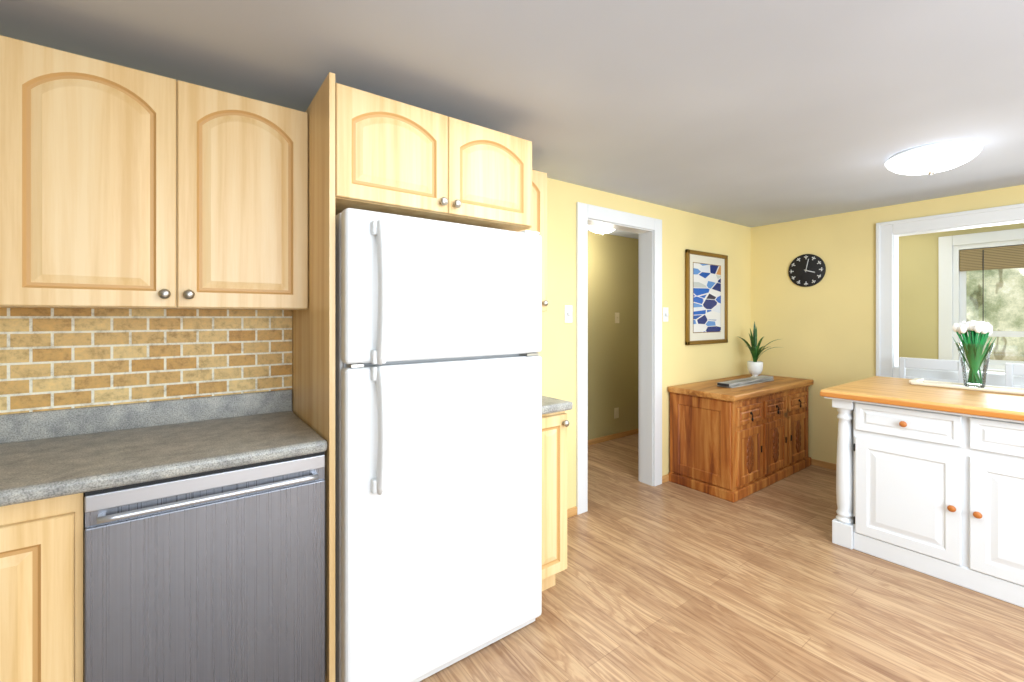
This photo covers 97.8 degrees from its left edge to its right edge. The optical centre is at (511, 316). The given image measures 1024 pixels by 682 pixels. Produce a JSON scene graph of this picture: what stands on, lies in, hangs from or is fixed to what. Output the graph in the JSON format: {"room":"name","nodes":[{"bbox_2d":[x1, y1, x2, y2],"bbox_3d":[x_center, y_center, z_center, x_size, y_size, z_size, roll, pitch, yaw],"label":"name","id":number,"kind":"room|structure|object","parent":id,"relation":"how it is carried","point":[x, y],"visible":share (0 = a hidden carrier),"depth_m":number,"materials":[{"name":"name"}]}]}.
{"room":"kitchen","nodes":[
{"label":"kitchen","id":0,"kind":"room"},
{"bbox_2d":[0,0,1023,238],"bbox_3d":[0.852,-0.950,0.867,9.800,0.100,6.780,0,0,-36],"label":"ceiling","id":1,"kind":"structure","parent":0,"point":[751,113],"depth_m":1.65,"materials":[{"name":"white paint"}]},
{"bbox_2d":[588,225,614,234],"bbox_3d":[0.863,-0.839,4.247,0.300,0.121,0.300,0,0,-36],"label":"light","id":2,"kind":"object","parent":1,"relation":"attached to","point":[599,230],"visible":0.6,"depth_m":4.19,"materials":[{"name":"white glass"}]},
{"bbox_2d":[885,140,982,174],"bbox_3d":[2.296,-0.839,2.445,0.390,0.121,0.390,0,0,-36],"label":"kitchen ceiling light","id":3,"kind":"object","parent":1,"relation":"attached to","point":[932,158],"visible":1,"depth_m":2.35,"materials":[{"name":"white glass"}]},
{"bbox_2d":[588,231,637,439],"bbox_3d":[0.938,0.220,3.558,3.940,2.240,0.004,0,0,-37],"label":"wall","id":4,"kind":"structure","parent":0,"point":[612,344],"depth_m":3.41,"materials":[{"name":"yellow paint"}]},
{"bbox_2d":[614,407,618,418],"bbox_3d":[1.155,1.060,4.929,0.070,0.116,0.008,0,0,-36],"label":"outlet","id":5,"kind":"object","parent":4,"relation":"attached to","point":[616,412],"visible":1,"depth_m":4.92,"materials":[{"name":"beige plastic"}]},
{"bbox_2d":[615,313,618,322],"bbox_3d":[1.165,0.010,4.931,0.070,0.116,0.016,0,0,-36],"label":"light switch","id":6,"kind":"object","parent":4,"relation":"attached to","point":[616,317],"visible":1,"depth_m":4.92,"materials":[{"name":"beige plastic"}]},
{"bbox_2d":[538,178,750,508],"bbox_3d":[-0.802,0.220,2.193,8.120,2.240,0.120,0,0,-36],"label":"wall","id":7,"kind":"structure","parent":0,"point":[682,232],"depth_m":3.65,"materials":[{"name":"yellow paint"}]},
{"bbox_2d":[0,308,291,414],"bbox_3d":[-1.630,0.142,1.500,1.623,0.355,0.008,0,0,-36],"label":"backsplash","id":8,"kind":"structure","parent":7,"relation":"attached to","point":[59,358],"depth_m":1.66,"materials":[{"name":"brick"}]},
{"bbox_2d":[0,35,307,309],"bbox_3d":[-1.208,-0.410,1.612,0.812,0.760,0.328,0,0,-36],"label":"upper cabinet","id":9,"kind":"object","parent":7,"relation":"attached to","point":[122,187],"visible":1,"depth_m":1.42,"materials":[{"name":"brown wood"}]},
{"bbox_2d":[335,83,531,231],"bbox_3d":[-0.419,-0.598,1.992,0.864,0.385,0.654,0,0,-36],"label":"upper cabinet","id":10,"kind":"object","parent":7,"relation":"attached to","point":[396,157],"visible":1,"depth_m":1.70,"materials":[{"name":"brown wood"}]},
{"bbox_2d":[518,170,547,311],"bbox_3d":[-0.024,-0.410,2.468,0.327,0.760,0.360,0,0,-36],"label":"upper cabinet","id":11,"kind":"object","parent":7,"relation":"attached to","point":[539,201],"visible":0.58,"depth_m":2.42,"materials":[{"name":"brown wood"}]},
{"bbox_2d":[564,305,571,322],"bbox_3d":[0.383,-0.020,2.980,0.070,0.116,0.023,0,0,-36],"label":"light switch","id":12,"kind":"object","parent":7,"relation":"attached to","point":[567,313],"visible":1,"depth_m":2.98,"materials":[{"name":"white paint"}]},
{"bbox_2d":[567,507,576,517],"bbox_3d":[0.224,1.312,2.869,0.534,0.055,0.014,0,0,-37],"label":"baseboard","id":13,"kind":"structure","parent":7,"relation":"attached to","point":[571,512],"depth_m":2.99,"materials":[{"name":"brown wood"}]},
{"bbox_2d":[576,202,661,514],"bbox_3d":[0.779,0.280,3.364,0.946,2.120,0.158,0,0,-36],"label":"door frame","id":14,"kind":"structure","parent":7,"relation":"attached to","point":[648,230],"depth_m":3.54,"materials":[{"name":"white paint"}]},
{"bbox_2d":[662,474,668,482],"bbox_3d":[1.791,1.312,4.026,1.470,0.055,0.018,0,0,-37],"label":"baseboard","id":15,"kind":"structure","parent":7,"relation":"attached to","point":[665,478],"depth_m":3.61,"materials":[{"name":"brown wood"}]},
{"bbox_2d":[663,307,668,321],"bbox_3d":[1.255,-0.020,3.625,0.070,0.116,0.023,0,0,-36],"label":"light switch","id":16,"kind":"object","parent":7,"relation":"attached to","point":[665,314],"visible":1,"depth_m":3.62,"materials":[{"name":"white paint"}]},
{"bbox_2d":[685,249,727,344],"bbox_3d":[1.744,-0.168,3.981,0.660,0.815,0.028,0,0,-36],"label":"picture frame","id":17,"kind":"object","parent":7,"relation":"attached to","point":[706,297],"visible":1,"depth_m":3.96,"materials":[{"name":"paper"}]},
{"bbox_2d":[419,433,1023,681],"bbox_3d":[0.852,1.390,0.867,9.800,0.100,6.780,0,0,-36],"label":"floor","id":18,"kind":"structure","parent":0,"point":[668,581],"depth_m":2.07,"materials":[{"name":"brown wood"}]},
{"bbox_2d":[0,497,84,681],"bbox_3d":[-1.697,0.895,1.085,1.024,0.890,0.593,0,0,-36],"label":"base cabinet","id":19,"kind":"object","parent":18,"relation":"on","point":[42,545],"depth_m":1.11,"materials":[{"name":"brown wood"}]},
{"bbox_2d":[0,409,326,508],"bbox_3d":[-1.443,0.430,1.246,1.624,0.040,0.600,0,0,-36],"label":"countertop","id":20,"kind":"structure","parent":19,"relation":"on","point":[33,470],"depth_m":1.36,"materials":[{"name":"grey stone"}]},
{"bbox_2d":[84,451,324,681],"bbox_3d":[-1.023,0.893,1.539,0.588,0.884,0.589,0,0,-36],"label":"dishwasher","id":21,"kind":"object","parent":18,"relation":"on","point":[214,576],"visible":1,"depth_m":1.30,"materials":[{"name":"silver metal"}]},
{"bbox_2d":[292,72,334,681],"bbox_3d":[-0.785,0.263,1.741,0.019,2.155,0.623,0,0,-36],"label":"panel","id":22,"kind":"object","parent":18,"relation":"on","point":[313,366],"visible":0.58,"depth_m":1.56,"materials":[{"name":"brown wood"}]},
{"bbox_2d":[335,208,541,681],"bbox_3d":[-0.374,0.484,1.933,0.842,1.712,0.707,0,0,-36],"label":"fridge","id":23,"kind":"object","parent":18,"relation":"on","point":[438,450],"visible":0.98,"depth_m":1.64,"materials":[{"name":"white metal"}]},
{"bbox_2d":[542,396,572,590],"bbox_3d":[0.019,0.830,2.335,0.244,1.020,0.624,0,0,-36],"label":"base cabinet","id":24,"kind":"object","parent":18,"relation":"on","point":[555,423],"visible":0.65,"depth_m":2.12,"materials":[{"name":"brown wood"}]},
{"bbox_2d":[588,428,637,444],"bbox_3d":[0.352,1.312,4.332,3.720,0.055,0.014,0,0,-37],"label":"baseboard","id":25,"kind":"structure","parent":18,"relation":"on","point":[622,434],"depth_m":4.88,"materials":[{"name":"brown wood"}]},
{"bbox_2d":[668,374,813,502],"bbox_3d":[1.996,0.953,3.830,1.409,0.775,0.553,0,0,-36],"label":"sideboard","id":26,"kind":"object","parent":18,"relation":"on","point":[733,445],"visible":1,"depth_m":3.48,"materials":[{"name":"brown wood"}]},
{"bbox_2d":[717,375,773,387],"bbox_3d":[1.997,0.547,3.798,0.772,0.034,0.130,0,0,-36],"label":"book","id":27,"kind":"object","parent":26,"relation":"on","point":[745,381],"visible":1,"depth_m":3.73,"materials":[{"name":"grey"}]},
{"bbox_2d":[737,321,782,376],"bbox_3d":[2.248,0.302,4.138,0.456,0.523,0.396,0,0,-36],"label":"plant pot","id":28,"kind":"object","parent":26,"relation":"on","point":[754,367],"visible":0.94,"depth_m":4.12,"materials":[{"name":"white ceramic"}]},
{"bbox_2d":[820,376,1023,607],"bbox_3d":[2.607,0.885,2.470,1.032,0.910,1.222,0,0,-36],"label":"kitchen island","id":29,"kind":"object","parent":18,"relation":"on","point":[930,480],"visible":1,"depth_m":2.30,"materials":[{"name":"white wood"}]},
{"bbox_2d":[909,378,1023,394],"bbox_3d":[2.757,0.414,2.662,0.182,0.029,0.564,0,0,-36],"label":"tray","id":30,"kind":"object","parent":29,"relation":"on","point":[953,385],"visible":0.98,"depth_m":2.66,"materials":[{"name":"beige"}]},
{"bbox_2d":[952,320,995,387],"bbox_3d":[2.763,0.218,2.672,0.215,0.399,0.184,0,0,-36],"label":"vase","id":31,"kind":"object","parent":30,"relation":"on","point":[973,344],"visible":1,"depth_m":2.65,"materials":[{"name":"clear glass"}]},
{"bbox_2d":[899,357,965,382],"bbox_3d":[2.967,0.825,3.203,0.360,1.030,0.380,0,0,-36],"label":"stool","id":32,"kind":"object","parent":18,"relation":"on","point":[937,364],"visible":0.25,"depth_m":3.29,"materials":[{"name":"white"}]},
{"bbox_2d":[1005,363,1023,387],"bbox_3d":[3.294,0.825,2.761,0.360,1.030,0.380,0,0,-36],"label":"stool","id":33,"kind":"object","parent":18,"relation":"on","point":[1011,369],"visible":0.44,"depth_m":2.97,"materials":[{"name":"white"}]},
{"bbox_2d":[751,185,1023,463],"bbox_3d":[3.960,0.220,2.482,0.120,2.240,5.080,0,0,-36],"label":"wall","id":34,"kind":"structure","parent":0,"point":[823,330],"depth_m":3.96,"materials":[{"name":"yellow paint"}]},
{"bbox_2d":[788,254,825,286],"bbox_3d":[2.687,-0.425,4.075,0.026,0.300,0.300,0,0,-36],"label":"clock","id":35,"kind":"object","parent":34,"relation":"attached to","point":[806,270],"visible":1,"depth_m":4.06,"materials":[{"name":"black plastic"}]},
{"bbox_2d":[811,459,835,469],"bbox_3d":[3.906,1.312,2.443,0.014,0.055,5.080,0,0,-37],"label":"baseboard","id":36,"kind":"structure","parent":34,"relation":"attached to","point":[814,462],"depth_m":3.97,"materials":[{"name":"brown wood"}]},
{"bbox_2d":[876,203,1023,386],"bbox_3d":[3.552,-0.130,3.013,0.154,1.280,1.718,0,0,-36],"label":"trim","id":37,"kind":"structure","parent":34,"relation":"attached to","point":[889,234],"depth_m":3.58,"materials":[{"name":"white paint"}]},
{"bbox_2d":[899,223,1023,358],"bbox_3d":[4.046,0.220,2.471,0.004,2.240,5.200,0,0,-37],"label":"wall","id":38,"kind":"structure","parent":0,"point":[918,295],"depth_m":3.53,"materials":[{"name":"yellow paint"}]},
{"bbox_2d":[938,228,1023,372],"bbox_3d":[4.530,-0.100,3.700,0.155,1.320,1.480,0,0,-36],"label":"sunroom window","id":39,"kind":"structure","parent":38,"relation":"in","point":[952,278],"depth_m":4.16,"materials":[{"name":"white paint"}]},
{"bbox_2d":[960,245,1023,320],"bbox_3d":[4.512,-0.215,3.687,0.040,0.810,1.160,0,0,-36],"label":"window blind","id":40,"kind":"object","parent":39,"relation":"attached to","point":[1003,257],"visible":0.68,"depth_m":3.98,"materials":[{"name":"beige fabric"}]},
{"label":"outside","id":41,"kind":"structure","parent":0,"visible":0},
{"bbox_2d":[966,268,1023,360],"bbox_3d":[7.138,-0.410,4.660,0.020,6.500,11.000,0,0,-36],"label":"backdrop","id":42,"kind":"structure","parent":41,"point":[997,347],"depth_m":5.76,"materials":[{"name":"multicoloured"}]}
]}

